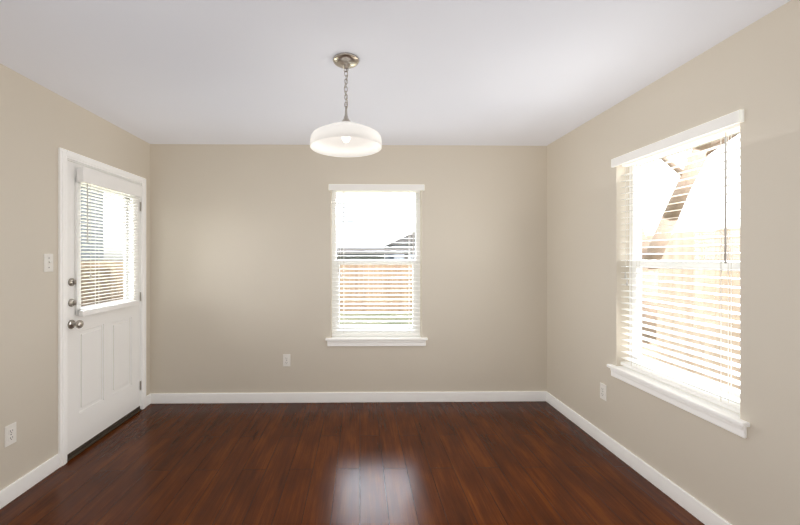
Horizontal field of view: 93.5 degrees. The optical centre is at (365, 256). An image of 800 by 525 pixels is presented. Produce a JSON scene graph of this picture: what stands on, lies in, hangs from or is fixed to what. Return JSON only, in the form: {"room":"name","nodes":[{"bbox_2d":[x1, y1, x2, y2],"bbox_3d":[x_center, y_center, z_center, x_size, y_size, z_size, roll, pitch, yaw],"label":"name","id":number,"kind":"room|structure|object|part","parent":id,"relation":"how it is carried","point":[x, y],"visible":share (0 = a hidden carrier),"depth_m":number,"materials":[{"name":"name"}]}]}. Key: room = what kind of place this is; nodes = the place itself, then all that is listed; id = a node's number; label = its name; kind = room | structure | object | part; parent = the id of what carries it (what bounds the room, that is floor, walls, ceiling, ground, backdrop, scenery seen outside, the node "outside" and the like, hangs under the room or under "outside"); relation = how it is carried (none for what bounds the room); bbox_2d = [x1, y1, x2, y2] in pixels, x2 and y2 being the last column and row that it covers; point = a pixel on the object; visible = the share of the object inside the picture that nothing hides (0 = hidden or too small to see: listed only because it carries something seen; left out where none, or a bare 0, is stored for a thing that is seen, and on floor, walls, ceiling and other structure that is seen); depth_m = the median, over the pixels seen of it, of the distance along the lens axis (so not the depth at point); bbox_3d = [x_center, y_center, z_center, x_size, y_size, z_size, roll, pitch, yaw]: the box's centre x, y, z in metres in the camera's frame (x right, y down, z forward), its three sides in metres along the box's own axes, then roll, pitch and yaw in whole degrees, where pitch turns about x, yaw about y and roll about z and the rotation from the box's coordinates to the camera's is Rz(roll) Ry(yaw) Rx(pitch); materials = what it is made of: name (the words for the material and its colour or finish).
{"room":"empty dining room","nodes":[
{"label":"empty dining room","id":0,"kind":"room"},
{"bbox_2d":[0,64,149,490],"bbox_3d":[-2.052,0.157,0.123,0.150,2.440,6.810,0,0,-1],"label":"wall","id":1,"kind":"structure","parent":0,"point":[39,124],"depth_m":2.28,"materials":[{"name":"beige paint"}]},
{"bbox_2d":[4,422,15,446],"bbox_3d":[-2.003,1.002,2.116,0.009,0.115,0.070,0,0,-1],"label":"electrical outlet","id":2,"kind":"object","parent":1,"relation":"attached to","point":[10,434],"visible":1,"depth_m":2.11,"materials":[{"name":"plastic"}]},
{"bbox_2d":[8,427,14,441],"bbox_3d":[-2.001,1.002,2.116,0.002,0.066,0.034,0,0,-1],"label":"receptacle","id":3,"kind":"object","parent":2,"relation":"attached to","point":[11,430],"depth_m":2.12,"materials":[{"name":"plastic"}]},
{"bbox_2d":[44,254,52,271],"bbox_3d":[-2.002,0.037,2.374,0.020,0.115,0.070,0,0,-1],"label":"light switch","id":4,"kind":"object","parent":1,"relation":"attached to","point":[48,262],"visible":1,"depth_m":2.37,"materials":[{"name":"plastic"}]},
{"bbox_2d":[0,394,150,508],"bbox_3d":[-1.971,1.329,0.193,0.014,0.095,6.646,0,0,-1],"label":"baseboard","id":5,"kind":"structure","parent":1,"relation":"attached to","point":[20,486],"depth_m":2.23,"materials":[{"name":"white wood"}]},
{"bbox_2d":[58,147,145,467],"bbox_3d":[-2.085,0.330,2.943,0.171,2.094,0.990,0,0,-1],"label":"door frame","id":6,"kind":"structure","parent":1,"relation":"attached to","point":[64,155],"depth_m":2.49,"materials":[{"name":"white wood"}]},
{"bbox_2d":[67,160,139,454],"bbox_3d":[-2.046,0.350,2.944,0.044,2.006,0.850,0,0,-1],"label":"door","id":7,"kind":"structure","parent":1,"relation":"in","point":[107,411],"depth_m":2.82,"materials":[{"name":"paint"}]},
{"bbox_2d":[67,406,139,458],"bbox_3d":[-2.023,1.351,2.944,0.006,0.027,0.848,0,0,-1],"label":"door sweep","id":8,"kind":"object","parent":7,"relation":"attached to","point":[76,450],"depth_m":2.85,"materials":[{"name":"black rubber"}]},
{"bbox_2d":[79,317,130,412],"bbox_3d":[-2.033,0.812,2.944,0.008,0.590,0.610,0,0,-1],"label":"moulding","id":9,"kind":"structure","parent":7,"relation":"attached to","point":[102,361],"depth_m":2.89,"materials":[{"name":"paint"}]},
{"bbox_2d":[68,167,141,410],"bbox_3d":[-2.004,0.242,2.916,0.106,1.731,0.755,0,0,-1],"label":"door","id":10,"kind":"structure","parent":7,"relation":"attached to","point":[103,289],"depth_m":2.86,"materials":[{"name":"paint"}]},
{"bbox_3d":[-1.982,0.319,2.570,0.073,0.347,0.062,0,0,-1],"label":"knob","id":11,"kind":"part","parent":10,"relation":"part of","materials":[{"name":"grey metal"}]},
{"bbox_2d":[87,183,91,277],"bbox_3d":[-1.966,-0.184,2.666,0.012,0.670,0.040,0,0,-1],"label":"blind cord","id":12,"kind":"object","parent":10,"relation":"hanging from","point":[90,234],"depth_m":2.68,"materials":[{"name":"white fabric"}]},
{"label":"glass","id":13,"kind":"part","parent":10,"relation":"part of","materials":[{"name":"clear glass"}]},
{"bbox_3d":[-1.992,-0.103,2.945,0.064,1.040,0.698,0,0,-1],"label":"lite frame","id":14,"kind":"part","parent":10,"relation":"part of","materials":[{"name":"paint"}]},
{"bbox_2d":[127,194,127,301],"bbox_3d":[-1.993,-0.072,3.115,0.028,0.895,0.002,0,0,-1],"label":"blind cord","id":15,"kind":"object","parent":10,"relation":"hanging from","point":[127,194],"depth_m":3.12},
{"bbox_2d":[150,144,546,392],"bbox_3d":[-0.151,0.157,3.633,4.060,2.440,0.150,0,0,-1],"label":"wall","id":16,"kind":"structure","parent":0,"point":[240,268],"depth_m":3.55,"materials":[{"name":"beige paint"}]},
{"bbox_2d":[283,354,289,365],"bbox_3d":[-0.748,0.977,3.544,0.070,0.115,0.009,0,0,-1],"label":"electrical outlet","id":17,"kind":"object","parent":16,"relation":"attached to","point":[286,359],"visible":1,"depth_m":3.54,"materials":[{"name":"plastic"}]},
{"bbox_2d":[284,356,288,363],"bbox_3d":[-0.748,0.977,3.542,0.034,0.066,0.002,0,0,-1],"label":"receptacle","id":18,"kind":"object","parent":17,"relation":"attached to","point":[286,358],"depth_m":3.54,"materials":[{"name":"plastic"}]},
{"bbox_2d":[150,391,546,403],"bbox_3d":[-0.150,1.329,3.551,3.760,0.095,0.014,0,0,-1],"label":"baseboard","id":19,"kind":"structure","parent":16,"relation":"attached to","point":[341,397],"depth_m":3.54,"materials":[{"name":"white wood"}]},
{"bbox_2d":[332,190,419,335],"bbox_3d":[0.101,0.045,3.646,0.864,1.440,0.124,0,0,-1],"label":"window blind","id":20,"kind":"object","parent":16,"relation":"in","point":[386,325],"depth_m":3.64,"materials":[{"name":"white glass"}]},
{"bbox_3d":[0.101,0.045,3.676,0.864,1.440,0.064,0,0,-1],"label":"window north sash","id":21,"kind":"part","parent":20,"relation":"part of","materials":[{"name":"white plastic"}]},
{"bbox_2d":[328,184,424,192],"bbox_3d":[0.102,-0.656,3.586,0.908,0.062,0.096,0,0,-1],"label":"blind valance","id":22,"kind":"object","parent":20,"relation":"attached to","point":[410,188],"visible":1,"depth_m":3.54,"materials":[{"name":"white wood"}]},
{"bbox_2d":[343,192,344,332],"bbox_3d":[-0.214,0.054,3.579,0.002,1.358,0.002,0,0,-1],"label":"blind cord","id":23,"kind":"object","parent":22,"relation":"hanging from","point":[344,259],"depth_m":3.60,"materials":[{"name":"white fabric"}]},
{"bbox_2d":[338,192,413,276],"bbox_3d":[0.097,-0.212,3.574,0.722,0.805,0.014,0,0,-1],"label":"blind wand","id":24,"kind":"object","parent":22,"relation":"hanging from","point":[340,231],"visible":0.94,"depth_m":3.57,"materials":[{"name":"white plastic"}]},
{"bbox_2d":[409,192,409,333],"bbox_3d":[0.418,0.054,3.589,0.002,1.358,0.002,0,0,-1],"label":"blind cord","id":25,"kind":"object","parent":22,"relation":"hanging from","point":[409,192],"depth_m":3.59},
{"bbox_2d":[325,336,427,340],"bbox_3d":[0.102,0.776,3.587,0.964,0.022,0.126,0,0,-1],"label":"sill","id":26,"kind":"structure","parent":16,"relation":"attached to","point":[366,338],"depth_m":3.53,"materials":[{"name":"white wood"}]},
{"bbox_2d":[327,340,425,345],"bbox_3d":[0.102,0.816,3.550,0.934,0.058,0.024,0,0,-1],"label":"apron","id":27,"kind":"object","parent":16,"relation":"attached to","point":[383,343],"visible":0.73,"depth_m":3.54,"materials":[{"name":"white wood"}]},
{"bbox_2d":[0,401,704,524],"bbox_3d":[-0.099,1.437,0.229,4.060,0.120,6.960,0,0,-1],"label":"floor","id":28,"kind":"structure","parent":0,"point":[459,463],"depth_m":2.40,"materials":[{"name":"brown wood"}]},
{"bbox_2d":[67,409,140,461],"bbox_3d":[-2.104,1.365,2.943,0.192,0.024,0.854,0,0,-1],"label":"threshold","id":29,"kind":"object","parent":28,"relation":"on","point":[94,441],"visible":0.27,"depth_m":2.85,"materials":[{"name":"metal"}]},
{"bbox_2d":[337,193,383,292],"bbox_3d":[-4.037,-2.348,21.941,10.500,8.150,10.900,0,0,-1],"label":"sky","id":30,"kind":"structure","parent":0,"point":[368,209],"depth_m":17.00,"materials":[{"name":"white"}]},
{"bbox_2d":[0,0,790,145],"bbox_3d":[-0.099,-1.123,0.229,4.060,0.120,6.960,0,0,-1],"label":"ceiling","id":31,"kind":"structure","parent":0,"point":[474,72],"depth_m":2.03,"materials":[{"name":"paint"}]},
{"bbox_2d":[310,53,381,156],"bbox_3d":[-0.106,-0.825,2.019,0.384,0.475,0.384,0,0,-1],"label":"pendant light","id":32,"kind":"object","parent":31,"relation":"hanging from","point":[345,137],"visible":0.98,"depth_m":2.01,"materials":[{"name":"white glass"}]},
{"bbox_3d":[-0.106,-0.772,2.019,0.060,0.105,0.060,0,0,-1],"label":"stem","id":33,"kind":"part","parent":32,"relation":"part of","materials":[{"name":"silver metal"}]},
{"bbox_3d":[-0.106,-0.654,2.019,0.384,0.135,0.384,0,0,-1],"label":"lamp shade","id":34,"kind":"part","parent":32,"relation":"part of","materials":[{"name":"white glass"}]},
{"bbox_3d":[-0.106,-0.902,2.019,0.020,0.203,0.020,0,0,-1],"label":"chain","id":35,"kind":"part","parent":32,"relation":"part of","materials":[{"name":"silver metal"}]},
{"bbox_3d":[-0.106,-0.644,2.019,0.048,0.056,0.048,0,0,-1],"label":"bulb","id":36,"kind":"part","parent":32,"relation":"part of","materials":[{"name":"white glass"}]},
{"bbox_3d":[-0.106,-0.908,2.019,0.022,0.221,0.018,0,0,-1],"label":"cord","id":37,"kind":"part","parent":32,"relation":"part of","materials":[{"name":"silver metal"}]},
{"bbox_2d":[547,0,799,524],"bbox_3d":[1.857,0.157,0.183,0.150,2.440,6.810,0,0,-1],"label":"wall","id":38,"kind":"structure","parent":0,"point":[752,70],"depth_m":1.91,"materials":[{"name":"beige paint"}]},
{"bbox_2d":[600,382,606,400],"bbox_3d":[1.738,0.987,2.747,0.009,0.115,0.070,0,0,-1],"label":"electrical outlet","id":39,"kind":"object","parent":38,"relation":"attached to","point":[603,391],"visible":1,"depth_m":2.74,"materials":[{"name":"plastic"}]},
{"bbox_2d":[601,386,604,396],"bbox_3d":[1.736,0.987,2.747,0.002,0.066,0.034,0,0,-1],"label":"receptacle","id":40,"kind":"object","parent":39,"relation":"attached to","point":[602,387],"depth_m":2.74,"materials":[{"name":"plastic"}]},
{"bbox_2d":[546,392,731,524],"bbox_3d":[1.774,1.329,0.250,0.014,0.095,6.646,0,0,-1],"label":"baseboard","id":41,"kind":"structure","parent":38,"relation":"attached to","point":[696,508],"depth_m":2.33,"materials":[{"name":"white wood"}]},
{"bbox_2d":[607,364,749,426],"bbox_3d":[1.777,0.768,2.187,0.126,0.022,0.950,0,0,-1],"label":"sill","id":42,"kind":"structure","parent":38,"relation":"attached to","point":[713,408],"depth_m":2.05,"materials":[{"name":"white wood"}]},
{"bbox_2d":[610,369,746,437],"bbox_3d":[1.740,0.808,2.186,0.024,0.058,0.920,0,0,-1],"label":"apron","id":43,"kind":"object","parent":38,"relation":"attached to","point":[734,428],"visible":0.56,"depth_m":2.03,"materials":[{"name":"white wood"}]},
{"bbox_2d":[621,129,739,412],"bbox_3d":[1.836,0.042,2.187,0.124,1.430,0.850,0,0,-1],"label":"window blind","id":44,"kind":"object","parent":38,"relation":"in","point":[732,406],"depth_m":2.15,"materials":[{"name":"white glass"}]},
{"bbox_2d":[611,110,743,167],"bbox_3d":[1.776,-0.654,2.187,0.096,0.062,0.894,0,0,-1],"label":"blind valance","id":45,"kind":"object","parent":44,"relation":"attached to","point":[722,125],"visible":0.94,"depth_m":2.05,"materials":[{"name":"white wood"}]},
{"bbox_2d":[631,163,631,365],"bbox_3d":[1.769,0.051,2.495,0.002,1.348,0.002,0,0,-1],"label":"blind cord","id":46,"kind":"object","parent":45,"relation":"hanging from","point":[631,163],"depth_m":2.49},
{"bbox_2d":[636,163,639,365],"bbox_3d":[1.795,0.051,2.484,0.002,1.348,0.002,0,0,-1],"label":"blind cord","id":47,"kind":"object","parent":45,"relation":"hanging from","point":[636,163],"depth_m":2.48,"materials":[{"name":"white fabric"}]},
{"bbox_2d":[624,132,726,285],"bbox_3d":[1.764,-0.210,2.192,0.014,0.805,0.708,0,0,-1],"label":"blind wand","id":48,"kind":"object","parent":45,"relation":"hanging from","point":[725,206],"visible":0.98,"depth_m":1.84,"materials":[{"name":"white plastic"}]},
{"bbox_2d":[720,133,720,401],"bbox_3d":[1.778,0.051,1.877,0.002,1.348,0.002,0,0,-1],"label":"blind cord","id":49,"kind":"object","parent":45,"relation":"hanging from","point":[720,260],"depth_m":1.88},
{"bbox_2d":[728,132,731,402],"bbox_3d":[1.805,0.051,1.867,0.002,1.348,0.002,0,0,-1],"label":"blind cord","id":50,"kind":"object","parent":45,"relation":"hanging from","point":[728,132],"depth_m":1.87,"materials":[{"name":"white fabric"}]},
{"bbox_3d":[1.866,0.042,2.188,0.064,1.430,0.850,0,0,-1],"label":"window east sash","id":51,"kind":"part","parent":44,"relation":"part of","materials":[{"name":"white plastic"}]},
{"label":"outside","id":52,"kind":"structure","parent":0,"visible":0},
{"bbox_2d":[340,288,411,326],"bbox_3d":[-0.307,1.827,19.998,90.000,0.200,100.000,0,0,-1],"label":"ground","id":53,"kind":"structure","parent":52,"point":[373,323],"depth_m":10.36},
{"bbox_2d":[337,248,412,258],"bbox_3d":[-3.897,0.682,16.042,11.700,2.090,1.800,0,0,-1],"label":"house","id":54,"kind":"structure","parent":53,"relation":"on","point":[378,249],"depth_m":15.21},
{"bbox_2d":[340,265,411,311],"bbox_3d":[0.823,0.911,11.534,30.000,1.632,0.059,0,0,-1],"label":"fence","id":55,"kind":"object","parent":53,"relation":"on","point":[375,288],"depth_m":11.50,"materials":[{"name":"brown wood"}]},
{"bbox_2d":[384,232,414,284],"bbox_3d":[4.600,-0.298,26.074,6.900,4.050,8.900,0,0,-1],"label":"house","id":56,"kind":"structure","parent":53,"relation":"on","point":[392,245],"depth_m":22.03,"materials":[{"name":"grey"}]},
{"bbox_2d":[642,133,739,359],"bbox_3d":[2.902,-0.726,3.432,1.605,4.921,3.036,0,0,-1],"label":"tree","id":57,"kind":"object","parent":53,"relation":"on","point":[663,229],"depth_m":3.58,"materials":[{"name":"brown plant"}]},
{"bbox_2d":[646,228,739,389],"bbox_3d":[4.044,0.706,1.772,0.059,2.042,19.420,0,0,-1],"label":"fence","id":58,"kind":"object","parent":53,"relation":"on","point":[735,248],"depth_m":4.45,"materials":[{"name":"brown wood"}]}
]}

